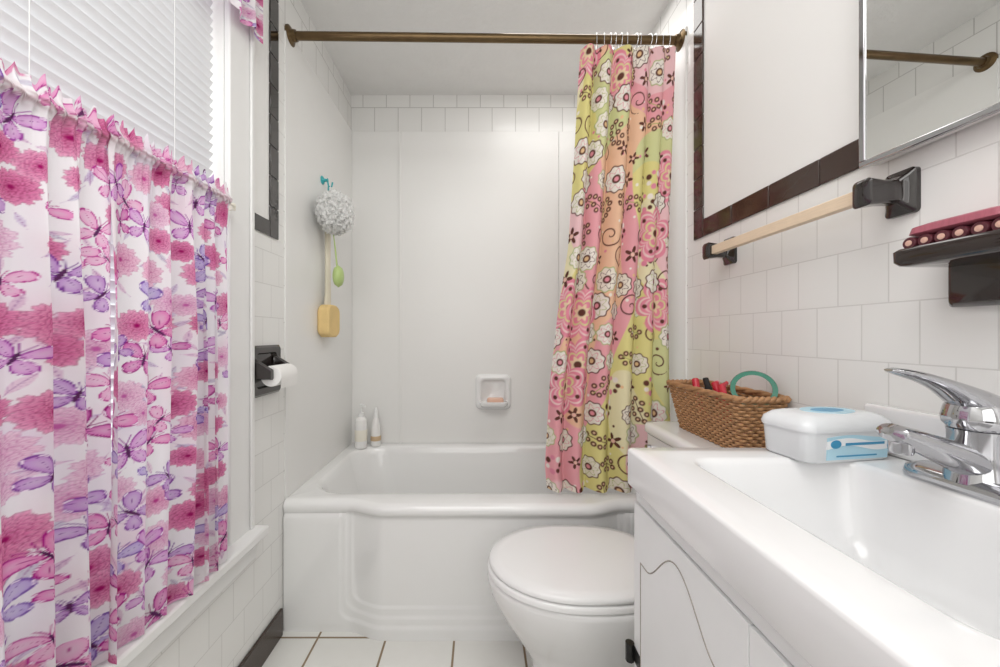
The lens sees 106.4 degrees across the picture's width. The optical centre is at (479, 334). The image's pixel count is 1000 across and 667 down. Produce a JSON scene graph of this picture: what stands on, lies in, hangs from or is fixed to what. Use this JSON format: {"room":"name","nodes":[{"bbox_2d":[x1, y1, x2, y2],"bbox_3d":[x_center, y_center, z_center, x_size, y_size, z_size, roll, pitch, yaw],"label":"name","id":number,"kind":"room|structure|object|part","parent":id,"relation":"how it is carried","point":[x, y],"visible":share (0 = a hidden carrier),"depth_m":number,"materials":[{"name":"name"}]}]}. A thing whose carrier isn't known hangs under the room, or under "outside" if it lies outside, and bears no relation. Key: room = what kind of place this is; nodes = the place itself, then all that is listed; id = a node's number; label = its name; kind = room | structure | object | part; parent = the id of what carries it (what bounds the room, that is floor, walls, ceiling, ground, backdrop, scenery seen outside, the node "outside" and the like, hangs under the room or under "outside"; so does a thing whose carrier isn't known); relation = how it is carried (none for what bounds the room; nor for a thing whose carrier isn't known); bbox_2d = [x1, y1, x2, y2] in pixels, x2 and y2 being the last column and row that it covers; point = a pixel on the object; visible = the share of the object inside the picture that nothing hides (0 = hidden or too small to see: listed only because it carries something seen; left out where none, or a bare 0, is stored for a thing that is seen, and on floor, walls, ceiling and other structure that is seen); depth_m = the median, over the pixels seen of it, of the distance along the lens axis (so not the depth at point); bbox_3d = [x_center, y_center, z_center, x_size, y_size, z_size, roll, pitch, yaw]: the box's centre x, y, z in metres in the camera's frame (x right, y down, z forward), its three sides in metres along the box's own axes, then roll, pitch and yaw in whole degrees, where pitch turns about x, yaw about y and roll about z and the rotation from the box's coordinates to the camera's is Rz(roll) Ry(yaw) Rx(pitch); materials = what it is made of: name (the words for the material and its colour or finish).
{"room":"bathroom","nodes":[
{"label":"bathroom","id":0,"kind":"room"},
{"bbox_2d":[147,0,350,666],"bbox_3d":[-0.820,-0.135,0.425,0.160,2.490,3.650,0,0,0],"label":"wall","id":1,"kind":"structure","parent":0,"point":[225,631],"depth_m":1.27,"materials":[{"name":"tile"}]},
{"bbox_2d":[0,0,212,464],"bbox_3d":[-0.775,-0.272,0.630,0.040,1.733,0.892,0,0,0],"label":"window blind","id":2,"kind":"object","parent":1,"relation":"attached to","point":[146,64],"visible":0.22,"depth_m":0.82,"materials":[{"name":"white paint"}]},
{"bbox_3d":[-0.759,-0.265,0.640,0.001,1.690,0.582,0,0,0],"label":"ladder cord","id":3,"kind":"part","parent":2,"relation":"part of","materials":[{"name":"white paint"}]},
{"bbox_2d":[93,525,268,666],"bbox_3d":[-0.784,0.660,0.623,0.212,0.100,1.165,0,0,0],"label":"window sill","id":4,"kind":"structure","parent":1,"relation":"attached to","point":[141,651],"depth_m":0.89,"materials":[{"name":"white paint"}]},
{"bbox_2d":[224,0,254,545],"bbox_3d":[-0.787,-0.300,0.634,0.146,1.880,1.108,0,0,0],"label":"window","id":5,"kind":"structure","parent":1,"relation":"in","point":[239,38],"depth_m":1.13,"materials":[{"name":"white paint"}]},
{"bbox_2d":[228,203,235,210],"bbox_3d":[-0.707,-0.363,0.630,0.031,0.020,0.872,0,0,0],"label":"curtain rod","id":6,"kind":"object","parent":5,"relation":"attached to","point":[232,207],"visible":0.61,"depth_m":1.05,"materials":[{"name":"beige plastic"}]},
{"bbox_2d":[0,58,111,666],"bbox_3d":[-0.692,0.097,0.518,0.053,1.018,0.364,0,0,0],"label":"cafe curtain","id":7,"kind":"object","parent":6,"relation":"hanging from","point":[56,491],"visible":1,"depth_m":0.60,"materials":[{"name":"pink fabric"}]},
{"bbox_2d":[107,114,232,664],"bbox_3d":[-0.683,0.098,0.849,0.052,1.020,0.337,0,0,0],"label":"cafe curtain","id":8,"kind":"object","parent":6,"relation":"hanging from","point":[169,467],"visible":1,"depth_m":0.81,"materials":[{"name":"pink fabric"}]},
{"bbox_2d":[238,608,282,666],"bbox_3d":[-0.734,1.060,0.043,0.012,0.100,2.685,0,0,0],"label":"baseboard","id":9,"kind":"structure","parent":1,"relation":"attached to","point":[260,651],"depth_m":1.27,"materials":[{"name":"brown tile"}]},
{"bbox_2d":[255,0,278,239],"bbox_3d":[-0.737,-0.863,1.278,0.006,1.033,0.174,0,0,0],"label":"trim","id":10,"kind":"structure","parent":1,"relation":"attached to","point":[270,227],"depth_m":1.33,"materials":[{"name":"black tile"}]},
{"bbox_2d":[255,345,288,397],"bbox_3d":[-0.703,0.120,1.278,0.074,0.170,0.175,0,0,0],"label":"toilet paper holder","id":11,"kind":"object","parent":1,"relation":"attached to","point":[265,355],"visible":0.72,"depth_m":1.26,"materials":[{"name":"black ceramic"}]},
{"bbox_3d":[-0.697,0.108,1.199,0.062,0.072,0.016,0,0,0],"label":"arm","id":12,"kind":"part","parent":11,"relation":"part of","materials":[{"name":"black ceramic"}]},
{"bbox_2d":[262,363,297,387],"bbox_3d":[-0.678,0.137,1.267,0.068,0.074,0.110,0,0,0],"label":"toilet paper roll","id":13,"kind":"object","parent":11,"relation":"on","point":[285,375],"visible":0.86,"depth_m":1.24,"materials":[{"name":"white paper"}]},
{"bbox_3d":[-0.697,0.108,1.337,0.062,0.072,0.016,0,0,0],"label":"arm","id":14,"kind":"part","parent":11,"relation":"part of","materials":[{"name":"black ceramic"}]},
{"bbox_2d":[284,30,351,498],"bbox_3d":[-0.737,-0.274,1.782,0.006,1.786,0.735,0,0,0],"label":"wall panel","id":15,"kind":"object","parent":1,"relation":"attached to","point":[317,138],"depth_m":1.63,"materials":[{"name":"white plastic"}]},
{"bbox_2d":[320,176,332,186],"bbox_3d":[-0.708,-0.714,1.740,0.052,0.053,0.040,0,0,0],"label":"hook","id":16,"kind":"object","parent":1,"relation":"attached to","point":[323,180],"visible":1,"depth_m":1.74,"materials":[{"name":"teal plastic"}]},
{"bbox_2d":[313,185,354,235],"bbox_3d":[-0.647,-0.569,1.671,0.166,0.255,0.206,0,0,0],"label":"bath pouf","id":17,"kind":"object","parent":16,"relation":"hanging from","point":[333,210],"visible":1,"depth_m":1.61,"materials":[{"name":"white fabric"}]},
{"bbox_2d":[332,235,343,286],"bbox_3d":[-0.640,-0.334,1.690,0.048,0.237,0.068,0,0,0],"label":"back scrubber","id":18,"kind":"object","parent":16,"relation":"hanging from","point":[338,273],"visible":1,"depth_m":1.67,"materials":[{"name":"green plastic"}]},
{"bbox_3d":[-0.652,-0.381,1.689,0.021,0.143,0.009,0,0,-12],"label":"handle","id":19,"kind":"part","parent":18,"relation":"part of","materials":[{"name":"green plastic"}]},
{"bbox_2d":[332,265,343,286],"bbox_3d":[-0.640,-0.265,1.690,0.048,0.100,0.068,0,0,0],"label":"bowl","id":20,"kind":"object","parent":18,"relation":"on","point":[338,273],"depth_m":1.67,"materials":[{"name":"green plastic"}]},
{"bbox_2d":[317,185,339,336],"bbox_3d":[-0.707,-0.343,1.750,0.054,0.706,0.139,0,0,0],"label":"bath brush","id":21,"kind":"object","parent":1,"relation":"attached to","point":[328,315],"visible":0.77,"depth_m":1.73,"materials":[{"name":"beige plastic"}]},
{"bbox_3d":[-0.714,-0.322,1.750,0.027,0.426,0.072,0,0,0],"label":"handle","id":22,"kind":"part","parent":21,"relation":"part of","materials":[{"name":"beige wood"}]},
{"bbox_2d":[284,24,686,51],"bbox_3d":[0.021,-1.151,1.450,1.522,0.090,0.072,0,0,0],"label":"shower rod","id":23,"kind":"object","parent":1,"relation":"attached to","point":[677,40],"visible":0.98,"depth_m":1.44,"materials":[{"name":"gold metal"}]},
{"bbox_2d":[545,43,675,492],"bbox_3d":[0.505,-0.256,1.445,0.500,1.712,0.059,0,0,1],"label":"shower curtain","id":24,"kind":"object","parent":23,"relation":"hanging from","point":[610,369],"visible":0.95,"depth_m":1.44,"materials":[{"name":"fabric"}]},
{"bbox_2d":[262,632,532,666],"bbox_3d":[-0.009,1.150,0.425,1.783,0.080,3.650,0,0,0],"label":"floor","id":25,"kind":"structure","parent":0,"point":[293,649],"depth_m":1.31,"materials":[{"name":"tile"}]},
{"bbox_2d":[283,443,636,640],"bbox_3d":[0.021,0.865,1.752,1.520,0.490,0.793,0,0,0],"label":"bathtub","id":26,"kind":"object","parent":25,"relation":"on","point":[386,541],"visible":0.69,"depth_m":1.40,"materials":[{"name":"ceramic"}]},
{"bbox_2d":[355,404,366,448],"bbox_3d":[-0.654,0.499,2.060,0.068,0.240,0.067,0,0,0],"label":"pump bottle","id":27,"kind":"object","parent":26,"relation":"on","point":[360,421],"visible":1,"depth_m":2.03,"materials":[{"name":"white plastic"}]},
{"bbox_2d":[370,408,380,446],"bbox_3d":[-0.585,0.513,2.100,0.058,0.213,0.058,0,0,0],"label":"squeeze bottle","id":28,"kind":"object","parent":26,"relation":"on","point":[375,439],"visible":1,"depth_m":2.08,"materials":[{"name":"white plastic"}]},
{"bbox_2d":[487,421,723,666],"bbox_3d":[0.400,0.709,1.115,0.756,0.802,0.470,0,0,0],"label":"toilet","id":29,"kind":"object","parent":25,"relation":"on","point":[566,592],"visible":0.48,"depth_m":1.01,"materials":[{"name":"porcelain"},{"name":"plastic"}]},
{"bbox_3d":[0.281,0.686,1.115,0.518,0.018,0.382,0,0,0],"label":"seat","id":30,"kind":"part","parent":29,"relation":"part of","materials":[{"name":"plastic"}]},
{"bbox_3d":[0.321,0.903,1.115,0.598,0.414,0.380,0,0,0],"label":"bowl","id":31,"kind":"part","parent":29,"relation":"part of","materials":[{"name":"white ceramic"}]},
{"bbox_3d":[0.281,0.663,1.115,0.508,0.023,0.374,0,0,0],"label":"lid","id":32,"kind":"part","parent":29,"relation":"part of","materials":[{"name":"plastic"}]},
{"bbox_3d":[0.681,0.522,1.115,0.186,0.355,0.446,0,0,0],"label":"tank","id":33,"kind":"part","parent":29,"relation":"part of","materials":[{"name":"white ceramic"}]},
{"bbox_3d":[0.680,0.326,1.115,0.196,0.036,0.470,0,0,0],"label":"tank lid","id":34,"kind":"part","parent":29,"relation":"part of","materials":[{"name":"white ceramic"}]},
{"bbox_2d":[666,379,791,447],"bbox_3d":[0.706,0.230,1.105,0.151,0.156,0.379,0,0,0],"label":"wicker basket","id":35,"kind":"object","parent":29,"relation":"on","point":[739,409],"visible":0.84,"depth_m":1.01,"materials":[{"name":"brown wicker"}]},
{"bbox_2d":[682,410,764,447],"bbox_3d":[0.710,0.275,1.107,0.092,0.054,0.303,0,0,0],"label":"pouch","id":36,"kind":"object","parent":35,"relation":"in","point":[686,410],"visible":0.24,"depth_m":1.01,"materials":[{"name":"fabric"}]},
{"bbox_2d":[692,378,704,412],"bbox_3d":[0.685,0.192,1.174,0.026,0.111,0.069,0,0,11],"label":"tube","id":37,"kind":"object","parent":36,"relation":"on","point":[695,381],"visible":0.36,"depth_m":1.19,"materials":[{"name":"red plastic"}]},
{"bbox_2d":[703,377,717,410],"bbox_3d":[0.738,0.192,1.199,0.022,0.108,0.057,0,0,-7],"label":"tube","id":38,"kind":"object","parent":36,"relation":"on","point":[706,382],"visible":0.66,"depth_m":1.21,"materials":[{"name":"black plastic"}]},
{"bbox_2d":[711,381,724,418],"bbox_3d":[0.695,0.191,1.079,0.024,0.111,0.059,0,0,-14],"label":"tube","id":39,"kind":"object","parent":36,"relation":"on","point":[715,385],"visible":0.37,"depth_m":1.09,"materials":[{"name":"red plastic"}]},
{"bbox_2d":[719,381,730,422],"bbox_3d":[0.676,0.187,1.031,0.026,0.112,0.079,0,0,25],"label":"hair clip","id":40,"kind":"object","parent":36,"relation":"on","point":[722,387],"visible":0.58,"depth_m":1.04,"materials":[{"name":"red plastic"}]},
{"bbox_2d":[730,371,777,407],"bbox_3d":[0.720,0.142,0.985,0.104,0.094,0.043,0,0,31],"label":"tape roll","id":41,"kind":"object","parent":35,"relation":"in","point":[737,377],"visible":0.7,"depth_m":0.99,"materials":[{"name":"green plastic"}]},
{"bbox_2d":[625,492,810,666],"bbox_3d":[0.533,0.704,0.434,0.496,0.812,0.648,0,0,0],"label":"vanity cabinet","id":42,"kind":"object","parent":25,"relation":"on","point":[686,614],"visible":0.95,"depth_m":0.56,"materials":[{"name":"paint"}]},
{"bbox_3d":[0.317,0.666,0.588,0.018,0.668,0.317,0,0,0],"label":"door","id":43,"kind":"part","parent":42,"relation":"part of","materials":[{"name":"paint"}]},
{"bbox_3d":[0.317,0.666,0.274,0.018,0.668,0.308,0,0,0],"label":"door","id":44,"kind":"part","parent":42,"relation":"part of","materials":[{"name":"paint"}]},
{"bbox_2d":[628,403,999,666],"bbox_3d":[0.538,0.263,0.425,0.488,0.255,0.651,0,0,0],"label":"countertop","id":45,"kind":"structure","parent":42,"relation":"on","point":[867,563],"depth_m":0.50,"materials":[{"name":"ceramic"}]},
{"bbox_2d":[761,406,890,463],"bbox_3d":[0.650,0.183,0.706,0.194,0.084,0.102,0,0,-9],"label":"container","id":46,"kind":"object","parent":45,"relation":"on","point":[815,435],"visible":0.9,"depth_m":0.66,"materials":[{"name":"plastic"}]},
{"bbox_3d":[0.650,0.156,0.706,0.194,0.029,0.102,0,0,-9],"label":"lid","id":47,"kind":"part","parent":46,"relation":"part of","materials":[{"name":"plastic"}]},
{"bbox_2d":[799,407,854,413],"bbox_3d":[0.656,0.142,0.707,0.099,0.001,0.061,0,0,0],"label":"print","id":48,"kind":"object","parent":46,"relation":"on","point":[810,410],"depth_m":0.70},
{"bbox_2d":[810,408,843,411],"bbox_3d":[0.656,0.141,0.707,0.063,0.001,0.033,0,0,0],"label":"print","id":49,"kind":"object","parent":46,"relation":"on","point":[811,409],"depth_m":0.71},
{"bbox_2d":[876,367,999,505],"bbox_3d":[0.664,0.136,0.535,0.166,0.178,0.168,0,0,0],"label":"faucet","id":50,"kind":"object","parent":45,"relation":"on","point":[966,461],"visible":1,"depth_m":0.52,"materials":[{"name":"silver metal"}]},
{"bbox_3d":[0.654,0.170,0.535,0.146,0.086,0.054,0,0,0],"label":"spout","id":51,"kind":"part","parent":50,"relation":"part of","materials":[{"name":"silver metal"}]},
{"bbox_3d":[0.665,0.090,0.535,0.163,0.087,0.070,0,0,0],"label":"lever handle","id":52,"kind":"part","parent":50,"relation":"part of","materials":[{"name":"silver metal"}]},
{"bbox_3d":[0.712,0.213,0.535,0.066,0.024,0.168,0,0,0],"label":"plate","id":53,"kind":"part","parent":50,"relation":"part of","materials":[{"name":"silver metal"}]},
{"bbox_2d":[351,95,576,307],"bbox_3d":[0.021,-0.135,2.200,1.523,2.490,0.100,0,0,0],"label":"wall","id":54,"kind":"structure","parent":0,"point":[369,113],"depth_m":2.15,"materials":[{"name":"tile"}]},
{"bbox_2d":[352,131,574,442],"bbox_3d":[0.021,-0.274,2.144,1.511,1.786,0.012,0,0,0],"label":"wall panel","id":55,"kind":"object","parent":54,"relation":"attached to","point":[455,234],"depth_m":2.14,"materials":[{"name":"white plastic"}]},
{"bbox_2d":[476,374,510,408],"bbox_3d":[0.076,0.325,2.104,0.203,0.200,0.079,0,0,0],"label":"soap dish","id":56,"kind":"object","parent":54,"relation":"attached to","point":[487,385],"visible":0.97,"depth_m":2.13,"materials":[{"name":"white ceramic"}]},
{"bbox_2d":[480,400,507,407],"bbox_3d":[0.076,0.389,2.102,0.157,0.031,0.073,0,0,0],"label":"tray","id":57,"kind":"object","parent":56,"relation":"on","point":[483,403],"depth_m":2.07,"materials":[{"name":"white ceramic"}]},
{"bbox_2d":[487,397,503,401],"bbox_3d":[0.086,0.370,2.108,0.093,0.032,0.036,0,0,0],"label":"soap bar","id":58,"kind":"object","parent":56,"relation":"in","point":[490,399],"visible":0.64,"depth_m":2.09,"materials":[{"name":"pink"}]},
{"bbox_2d":[301,0,669,94],"bbox_3d":[-0.009,-1.420,0.425,1.783,0.080,3.650,0,0,0],"label":"ceiling","id":59,"kind":"structure","parent":0,"point":[366,68],"depth_m":1.78,"materials":[{"name":"paint"}]},
{"bbox_2d":[645,0,999,417],"bbox_3d":[0.833,-0.135,0.425,0.100,2.490,3.650,0,0,0],"label":"wall","id":60,"kind":"structure","parent":0,"point":[821,308],"depth_m":0.89,"materials":[{"name":"tile"}]},
{"bbox_2d":[668,27,686,420],"bbox_3d":[0.780,-0.274,1.782,0.006,1.786,0.735,0,0,0],"label":"trim","id":61,"kind":"structure","parent":60,"relation":"attached to","point":[677,247],"depth_m":1.46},
{"bbox_2d":[694,0,858,240],"bbox_3d":[0.780,-0.861,0.682,0.006,1.036,1.361,0,0,0],"label":"trim","id":62,"kind":"structure","parent":60,"relation":"attached to","point":[844,160],"depth_m":1.12,"materials":[{"name":"brown tile"}]},
{"bbox_2d":[702,166,920,264],"bbox_3d":[0.742,-0.261,0.927,0.082,0.082,0.527,0,0,0],"label":"towel bar","id":63,"kind":"object","parent":60,"relation":"attached to","point":[900,192],"visible":1,"depth_m":0.70,"materials":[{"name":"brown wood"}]},
{"bbox_2d":[864,403,944,460],"bbox_3d":[0.773,0.180,0.425,0.019,0.090,0.643,0,0,0],"label":"backsplash","id":64,"kind":"structure","parent":60,"relation":"attached to","point":[923,421],"depth_m":0.66,"materials":[{"name":"ceramic"}]},
{"bbox_2d":[859,0,999,167],"bbox_3d":[0.761,-0.619,0.477,0.035,0.583,0.515,0,0,0],"label":"medicine cabinet","id":65,"kind":"object","parent":60,"relation":"attached to","point":[929,70],"visible":1,"depth_m":0.64,"materials":[{"name":"silver mirror"}]},
{"bbox_2d":[893,229,999,306],"bbox_3d":[0.731,-0.092,0.546,0.105,0.094,0.150,0,0,0],"label":"soap shelf","id":66,"kind":"object","parent":60,"relation":"attached to","point":[972,262],"visible":1,"depth_m":0.56,"materials":[{"name":"brown ceramic"}]},
{"bbox_2d":[893,229,999,266],"bbox_3d":[0.730,-0.124,0.546,0.104,0.029,0.150,0,0,0],"label":"tray","id":67,"kind":"object","parent":66,"relation":"on","point":[980,249],"depth_m":0.55,"materials":[{"name":"brown ceramic"}]},
{"bbox_2d":[903,206,999,247],"bbox_3d":[0.733,-0.156,0.547,0.089,0.037,0.130,0,0,0],"label":"brush","id":68,"kind":"object","parent":66,"relation":"on","point":[988,219],"visible":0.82,"depth_m":0.54,"materials":[{"name":"pink plastic"}]},
{"bbox_3d":[0.771,-0.087,0.556,0.024,0.085,0.112,0,0,0],"label":"wall plate","id":69,"kind":"part","parent":66,"relation":"part of","materials":[{"name":"brown ceramic"}]},
{"bbox_3d":[-0.704,-1.130,0.673,0.037,0.010,1.035,0,0,0],"label":"rod","id":70,"kind":"object","parent":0,"visible":0},
{"bbox_2d":[228,0,262,43],"bbox_3d":[-0.690,-1.028,0.948,0.024,0.225,0.485,0,0,0],"label":"window valance","id":71,"kind":"object","parent":70,"relation":"hanging from","point":[251,11],"visible":1,"depth_m":1.13,"materials":[{"name":"pink fabric"}]}
]}

